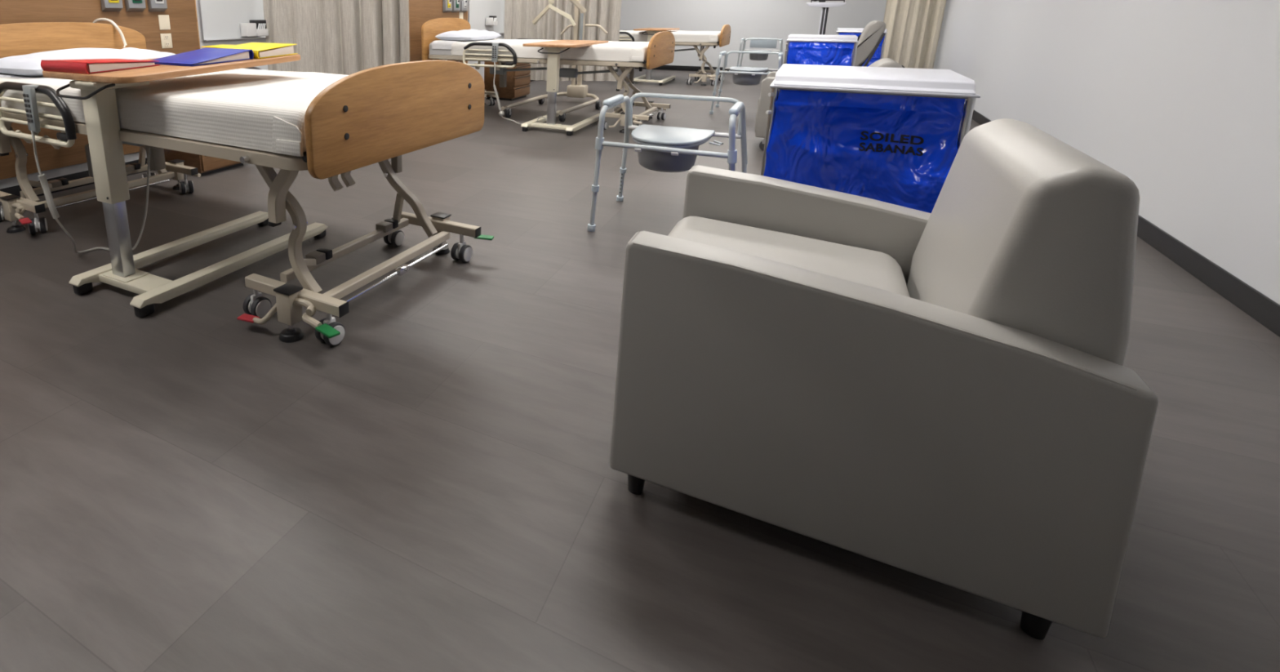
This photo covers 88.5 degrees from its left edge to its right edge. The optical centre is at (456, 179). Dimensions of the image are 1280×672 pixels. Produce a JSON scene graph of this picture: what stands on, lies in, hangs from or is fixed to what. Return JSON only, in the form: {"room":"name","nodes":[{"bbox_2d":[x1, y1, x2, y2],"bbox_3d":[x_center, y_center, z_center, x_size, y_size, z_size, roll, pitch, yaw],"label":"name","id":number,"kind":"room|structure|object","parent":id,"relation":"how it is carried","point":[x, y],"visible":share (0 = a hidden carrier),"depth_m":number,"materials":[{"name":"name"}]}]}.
{"room":"hospital room","nodes":[
{"label":"hospital room","id":0,"kind":"room"},
{"bbox_2d":[0,0,504,188],"bbox_3d":[-1.619,-1.744,5.735,0.100,2.750,19.050,8,17,28],"label":"wall","id":1,"kind":"structure","parent":0,"point":[9,182],"depth_m":4.62,"materials":[{"name":"grey"}]},
{"bbox_2d":[0,0,199,179],"bbox_3d":[-2.645,-1.108,3.889,0.024,2.140,2.458,8,17,28],"label":"wall panel","id":2,"kind":"object","parent":1,"relation":"attached to","point":[183,17],"visible":0.24,"depth_m":4.21,"materials":[{"name":"laminate"}]},
{"bbox_2d":[100,0,123,11],"bbox_3d":[-2.362,-1.183,4.290,0.072,0.071,0.153,8,17,28],"label":"outlet","id":3,"kind":"object","parent":2,"relation":"attached to","point":[106,5],"visible":1,"depth_m":4.27,"materials":[{"name":"grey plastic"}]},
{"bbox_2d":[124,0,146,11],"bbox_3d":[-2.278,-1.223,4.435,0.072,0.073,0.154,8,17,28],"label":"outlet","id":4,"kind":"object","parent":2,"relation":"attached to","point":[131,5],"visible":1,"depth_m":4.42,"materials":[{"name":"grey plastic"}]},
{"bbox_2d":[146,0,167,11],"bbox_3d":[-2.193,-1.263,4.581,0.072,0.076,0.156,8,17,28],"label":"outlet","id":5,"kind":"object","parent":2,"relation":"attached to","point":[153,5],"visible":1,"depth_m":4.56,"materials":[{"name":"grey plastic"}]},
{"bbox_2d":[158,14,170,30],"bbox_3d":[-2.176,-1.172,4.703,0.008,0.108,0.090,8,17,28],"label":"wall plate","id":6,"kind":"object","parent":2,"relation":"attached to","point":[164,20],"visible":1,"depth_m":4.70,"materials":[{"name":"beige plastic"}]},
{"bbox_2d":[160,33,172,48],"bbox_3d":[-2.175,-1.041,4.737,0.011,0.108,0.090,8,17,28],"label":"power outlet","id":7,"kind":"object","parent":2,"relation":"attached to","point":[166,38],"visible":1,"depth_m":4.73,"materials":[{"name":"beige plastic"}]},
{"bbox_2d":[163,34,168,39],"bbox_3d":[-2.172,-1.066,4.728,0.003,0.038,0.044,8,17,28],"label":"receptacle","id":8,"kind":"object","parent":7,"relation":"attached to","point":[166,37],"depth_m":4.72,"materials":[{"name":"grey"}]},
{"bbox_2d":[164,41,169,47],"bbox_3d":[-2.172,-1.016,4.742,0.003,0.038,0.044,8,17,28],"label":"receptacle","id":9,"kind":"object","parent":7,"relation":"attached to","point":[166,44],"depth_m":4.74,"materials":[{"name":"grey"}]},
{"bbox_2d":[197,0,265,40],"bbox_3d":[-1.740,-1.700,5.372,0.045,0.974,1.124,8,17,28],"label":"whiteboard","id":10,"kind":"object","parent":1,"relation":"attached to","point":[219,20],"visible":0.54,"depth_m":5.21,"materials":[{"name":"white ceramic"}]},
{"bbox_2d":[204,37,265,40],"bbox_3d":[-1.731,-1.232,5.490,0.025,0.008,1.100,8,17,28],"label":"marker tray","id":11,"kind":"object","parent":10,"relation":"on","point":[205,38],"depth_m":5.21,"materials":[{"name":"silver metal"}]},
{"bbox_2d":[240,19,268,36],"bbox_3d":[-1.730,-1.300,5.412,0.085,0.135,0.240,8,17,28],"label":"wall dispenser","id":12,"kind":"object","parent":10,"relation":"attached to","point":[255,27],"visible":1,"depth_m":5.37,"materials":[{"name":"white plastic"}]},
{"bbox_2d":[0,80,535,205],"bbox_3d":[-1.570,-0.456,6.046,0.012,0.100,18.850,8,17,28],"label":"baseboard","id":13,"kind":"structure","parent":1,"relation":"attached to","point":[15,189],"depth_m":4.24,"materials":[{"name":"black rubber"}]},
{"bbox_2d":[408,0,467,63],"bbox_3d":[-0.334,-2.153,7.857,0.024,2.140,1.978,8,17,28],"label":"wall panel","id":14,"kind":"object","parent":1,"relation":"attached to","point":[420,11],"visible":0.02,"depth_m":7.73,"materials":[{"name":"laminate"}]},
{"bbox_2d":[442,0,452,12],"bbox_3d":[-0.143,-2.225,8.092,0.072,0.143,0.230,8,17,28],"label":"outlet","id":15,"kind":"object","parent":14,"relation":"attached to","point":[446,4],"visible":1,"depth_m":8.07,"materials":[{"name":"grey plastic"}]},
{"bbox_2d":[451,0,460,12],"bbox_3d":[-0.033,-2.277,8.280,0.072,0.146,0.218,8,17,28],"label":"outlet","id":16,"kind":"object","parent":14,"relation":"attached to","point":[455,3],"visible":0.98,"depth_m":8.27,"materials":[{"name":"grey plastic"}]},
{"bbox_2d":[458,12,462,18],"bbox_3d":[0.069,-2.222,8.549,0.008,0.124,0.104,8,17,28],"label":"wall plate","id":17,"kind":"object","parent":14,"relation":"attached to","point":[460,14],"visible":0.66,"depth_m":8.54,"materials":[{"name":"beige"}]},
{"bbox_2d":[458,0,467,12],"bbox_3d":[0.066,-2.323,8.448,0.072,0.149,0.227,8,17,28],"label":"outlet","id":18,"kind":"object","parent":14,"relation":"attached to","point":[464,3],"visible":0.99,"depth_m":8.45,"materials":[{"name":"grey plastic"}]},
{"bbox_2d":[467,0,504,33],"bbox_3d":[0.488,-2.621,9.220,0.045,0.974,1.244,8,17,28],"label":"whiteboard","id":19,"kind":"object","parent":1,"relation":"attached to","point":[478,11],"visible":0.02,"depth_m":9.19,"materials":[{"name":"white ceramic"}]},
{"bbox_2d":[485,15,497,25],"bbox_3d":[0.523,-2.338,9.274,0.085,0.135,0.240,8,17,28],"label":"wall dispenser","id":20,"kind":"object","parent":19,"relation":"attached to","point":[491,20],"visible":1,"depth_m":9.22,"materials":[{"name":"white plastic"}]},
{"bbox_2d":[0,67,1279,671],"bbox_3d":[1.004,-0.009,4.665,6.120,0.060,19.050,8,17,28],"label":"floor","id":21,"kind":"structure","parent":0,"point":[186,486],"depth_m":1.64,"materials":[{"name":"grey plastic"}]},
{"bbox_2d":[42,53,328,317],"bbox_3d":[-1.201,-0.076,2.920,0.578,0.958,1.095,8,17,28],"label":"table","id":22,"kind":"object","parent":21,"relation":"on","point":[98,94],"visible":0.91,"depth_m":2.60,"materials":[{"name":"beige paint"}]},
{"bbox_2d":[40,58,159,73],"bbox_3d":[-1.445,-0.471,2.571,0.290,0.042,0.320,8,17,27],"label":"ring binder","id":23,"kind":"object","parent":22,"relation":"on","point":[86,65],"visible":1,"depth_m":2.46,"materials":[{"name":"red plastic"}]},
{"bbox_2d":[151,47,253,66],"bbox_3d":[-1.132,-0.545,2.790,0.310,0.053,0.329,9,17,29],"label":"ring binder","id":24,"kind":"object","parent":22,"relation":"on","point":[207,55],"visible":0.94,"depth_m":2.76,"materials":[{"name":"blue plastic"}]},
{"bbox_2d":[201,42,297,58],"bbox_3d":[-1.021,-0.628,3.055,0.440,0.056,0.254,9,17,29],"label":"ring binder","id":25,"kind":"object","parent":22,"relation":"on","point":[260,50],"visible":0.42,"depth_m":2.99,"materials":[{"name":"yellow plastic"}]},
{"bbox_2d":[164,148,243,176],"bbox_3d":[-1.908,-0.401,4.768,0.450,0.645,0.464,8,17,28],"label":"base cabinet","id":26,"kind":"object","parent":21,"relation":"on","point":[206,165],"visible":0.09,"depth_m":4.63,"materials":[{"name":"laminate"}]},
{"bbox_2d":[0,22,493,346],"bbox_3d":[-1.304,-0.209,3.146,2.805,1.100,1.258,9,17,31],"label":"hospital bed","id":27,"kind":"object","parent":21,"relation":"on","point":[329,126],"visible":0.83,"depth_m":2.49,"materials":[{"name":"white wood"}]},
{"bbox_2d":[0,47,176,76],"bbox_3d":[-2.037,-0.663,3.504,0.560,0.141,0.900,8,17,28],"label":"pillow","id":28,"kind":"object","parent":27,"relation":"on","point":[29,64],"visible":0.56,"depth_m":3.24,"materials":[{"name":"white fabric"}]},
{"bbox_2d":[93,17,127,47],"bbox_3d":[-2.141,-0.917,3.937,0.300,0.175,0.098,8,17,28],"label":"cord","id":29,"kind":"object","parent":27,"relation":"hanging from","point":[112,22],"visible":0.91,"depth_m":3.94,"materials":[{"name":"white plastic"}]},
{"bbox_2d":[0,68,347,152],"bbox_3d":[-1.126,-0.405,3.006,2.152,0.151,1.079,9,17,31],"label":"mattress","id":30,"kind":"object","parent":27,"relation":"on","point":[261,110],"depth_m":2.41,"materials":[{"name":"white fabric"}]},
{"bbox_2d":[271,115,303,156],"bbox_3d":[-0.556,-0.140,2.054,0.140,0.124,0.015,9,17,31],"label":"blanket","id":31,"kind":"object","parent":27,"relation":"on","point":[287,131],"depth_m":2.05,"materials":[{"name":"white fabric"}]},
{"bbox_2d":[484,61,530,100],"bbox_3d":[0.726,-1.463,8.799,0.470,0.645,0.574,8,17,28],"label":"base cabinet","id":32,"kind":"object","parent":21,"relation":"on","point":[517,86],"visible":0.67,"depth_m":8.62,"materials":[{"name":"laminate"}]},
{"bbox_2d":[421,17,675,133],"bbox_3d":[0.917,-1.250,7.098,2.768,1.100,1.326,8,17,29],"label":"hospital bed","id":33,"kind":"object","parent":21,"relation":"on","point":[659,51],"visible":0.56,"depth_m":6.70,"materials":[{"name":"white fabric"}]},
{"bbox_2d":[435,29,501,41],"bbox_3d":[0.151,-1.696,7.417,0.500,0.140,0.820,8,17,28],"label":"pillow","id":34,"kind":"object","parent":33,"relation":"on","point":[465,35],"visible":0.84,"depth_m":7.15,"materials":[{"name":"white fabric"}]},
{"bbox_2d":[451,38,648,62],"bbox_3d":[1.131,-1.453,6.983,2.152,0.151,1.079,8,17,29],"label":"mattress","id":35,"kind":"object","parent":33,"relation":"on","point":[611,51],"depth_m":6.44,"materials":[{"name":"white fabric"}]},
{"bbox_2d":[628,48,644,62],"bbox_3d":[1.731,-1.193,6.048,0.140,0.124,0.015,8,17,29],"label":"blanket","id":36,"kind":"object","parent":33,"relation":"on","point":[635,55],"depth_m":6.05,"materials":[{"name":"white fabric"}]},
{"bbox_2d":[501,0,608,121],"bbox_3d":[1.180,-1.561,7.598,1.037,1.447,1.765,8,17,28],"label":"lift","id":37,"kind":"object","parent":21,"relation":"on","point":[574,90],"visible":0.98,"depth_m":8.10,"materials":[{"name":"beige paint"}]},
{"bbox_2d":[520,40,608,135],"bbox_3d":[1.146,-0.988,6.564,0.540,0.865,1.125,8,17,28],"label":"table","id":38,"kind":"object","parent":21,"relation":"on","point":[553,47],"visible":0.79,"depth_m":6.23,"materials":[{"name":"beige paint"}]},
{"bbox_2d":[631,27,679,85],"bbox_3d":[3.413,-2.124,10.808,0.540,0.900,1.125,8,17,28],"label":"table","id":39,"kind":"object","parent":21,"relation":"on","point":[651,31],"visible":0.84,"depth_m":10.51,"materials":[{"name":"beige paint"}]},
{"bbox_2d":[586,92,747,231],"bbox_3d":[1.189,-0.089,3.450,0.773,0.724,0.730,8,17,28],"label":"chair","id":40,"kind":"object","parent":21,"relation":"on","point":[664,148],"visible":0.87,"depth_m":3.31,"materials":[{"name":"grey metal"}]},
{"bbox_2d":[618,24,730,85],"bbox_3d":[3.333,-2.335,11.216,2.744,1.100,1.196,8,17,28],"label":"hospital bed","id":41,"kind":"object","parent":21,"relation":"on","point":[707,39],"visible":0.35,"depth_m":10.39,"materials":[{"name":"white fabric"}]},
{"bbox_2d":[618,30,720,42],"bbox_3d":[3.519,-2.525,11.053,2.152,0.151,1.079,8,17,28],"label":"mattress","id":42,"kind":"object","parent":41,"relation":"on","point":[679,36],"depth_m":10.39,"materials":[{"name":"white fabric"}]},
{"bbox_2d":[708,34,717,42],"bbox_3d":[4.128,-2.267,10.123,0.140,0.124,0.015,8,17,28],"label":"blanket","id":43,"kind":"object","parent":41,"relation":"on","point":[712,37],"depth_m":10.12,"materials":[{"name":"white fabric"}]},
{"bbox_2d":[709,50,783,114],"bbox_3d":[3.468,-1.145,7.458,0.773,0.724,0.730,8,17,28],"label":"chair","id":44,"kind":"object","parent":21,"relation":"on","point":[741,75],"visible":0.7,"depth_m":7.33,"materials":[{"name":"grey metal"}]},
{"bbox_2d":[736,37,782,66],"bbox_3d":[5.460,-2.162,11.311,0.773,0.725,0.730,8,17,28],"label":"chair","id":45,"kind":"object","parent":21,"relation":"on","point":[759,42],"visible":0.62,"depth_m":11.38,"materials":[{"name":"grey metal"}]},
{"bbox_2d":[783,34,858,66],"bbox_3d":[3.584,-0.955,6.288,0.634,0.942,0.654,8,17,28],"label":"cart","id":46,"kind":"object","parent":21,"relation":"on","point":[801,49],"visible":0.34,"depth_m":5.96,"materials":[{"name":"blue plastic"}]},
{"bbox_2d":[806,0,846,34],"bbox_3d":[6.233,-2.397,10.764,0.588,1.450,0.560,8,17,28],"label":"weighing scale","id":47,"kind":"object","parent":21,"relation":"on","point":[821,3],"visible":0.54,"depth_m":10.79,"materials":[{"name":"grey metal"}]},
{"bbox_2d":[754,57,905,150],"bbox_3d":[3.186,-0.642,5.405,1.052,0.787,0.720,8,17,28],"label":"recliner","id":48,"kind":"object","parent":21,"relation":"on","point":[762,117],"visible":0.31,"depth_m":5.32,"materials":[{"name":"grey fabric"}]},
{"bbox_2d":[835,27,887,66],"bbox_3d":[5.773,-1.696,9.101,0.634,0.942,0.628,8,17,28],"label":"cart","id":49,"kind":"object","parent":21,"relation":"on","point":[877,55],"visible":0.14,"depth_m":8.78,"materials":[{"name":"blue plastic"}]},
{"bbox_2d":[854,20,885,66],"bbox_3d":[4.828,-1.504,8.138,1.054,1.062,0.720,8,17,28],"label":"recliner","id":50,"kind":"object","parent":21,"relation":"on","point":[873,34],"visible":0.17,"depth_m":7.68,"materials":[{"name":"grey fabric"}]},
{"bbox_2d":[760,63,980,213],"bbox_3d":[1.529,0.050,2.474,0.634,0.942,0.626,8,17,28],"label":"laundry hamper","id":51,"kind":"object","parent":21,"relation":"on","point":[888,135],"visible":0.66,"depth_m":2.18,"materials":[{"name":"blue plastic"}]},
{"bbox_2d":[609,118,1158,639],"bbox_3d":[0.963,0.306,1.597,0.919,0.895,0.850,8,17,28],"label":"armchair","id":52,"kind":"object","parent":21,"relation":"on","point":[946,395],"visible":1,"depth_m":1.23,"materials":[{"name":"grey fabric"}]},
{"bbox_2d":[667,216,910,297],"bbox_3d":[0.834,0.314,1.675,0.622,0.229,0.647,8,17,28],"label":"seat cushion","id":53,"kind":"object","parent":52,"relation":"on","point":[877,259],"depth_m":1.79,"materials":[{"name":"grey fabric"}]},
{"bbox_2d":[619,0,886,69],"bbox_3d":[5.653,-3.471,12.290,5.920,2.750,0.100,8,17,28],"label":"wall","id":54,"kind":"structure","parent":0,"point":[747,19],"depth_m":12.38,"materials":[{"name":"grey paint"}]},
{"bbox_2d":[617,65,772,72],"bbox_3d":[5.625,-2.178,12.581,5.896,0.100,0.012,8,17,28],"label":"baseboard","id":55,"kind":"structure","parent":54,"relation":"attached to","point":[683,68],"depth_m":13.08,"materials":[{"name":"black rubber"}]},
{"bbox_2d":[933,0,1279,304],"bbox_3d":[3.626,-0.991,2.879,0.100,2.750,19.050,8,17,28],"label":"wall","id":56,"kind":"structure","parent":0,"point":[1180,99],"depth_m":3.32,"materials":[{"name":"grey paint"}]},
{"bbox_2d":[963,103,1279,337],"bbox_3d":[3.578,0.283,3.243,0.012,0.100,18.850,8,17,28],"label":"baseboard","id":57,"kind":"structure","parent":56,"relation":"attached to","point":[1257,305],"depth_m":2.73,"materials":[{"name":"black rubber"}]},
{"bbox_3d":[1.004,-2.726,3.949,6.120,0.060,19.050,8,17,28],"label":"ceiling","id":58,"kind":"structure","parent":0,"visible":0},
{"bbox_2d":[262,0,409,75],"bbox_3d":[-1.038,-1.719,5.340,1.316,2.586,0.169,1,15,4],"label":"privacy curtain","id":59,"kind":"object","parent":58,"relation":"hanging from","point":[335,37],"visible":0.39,"depth_m":5.47,"materials":[{"name":"fabric"}]},
{"bbox_2d":[504,0,622,80],"bbox_3d":[1.605,-2.798,9.471,1.768,2.606,0.179,1,15,3],"label":"privacy curtain","id":60,"kind":"object","parent":58,"relation":"hanging from","point":[519,15],"visible":0.5,"depth_m":9.60,"materials":[{"name":"fabric"}]},
{"bbox_2d":[880,0,946,68],"bbox_3d":[6.959,-2.784,9.498,0.782,2.646,0.098,7,16,25],"label":"privacy curtain","id":61,"kind":"object","parent":58,"relation":"hanging from","point":[913,27],"visible":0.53,"depth_m":9.62,"materials":[{"name":"beige fabric"}]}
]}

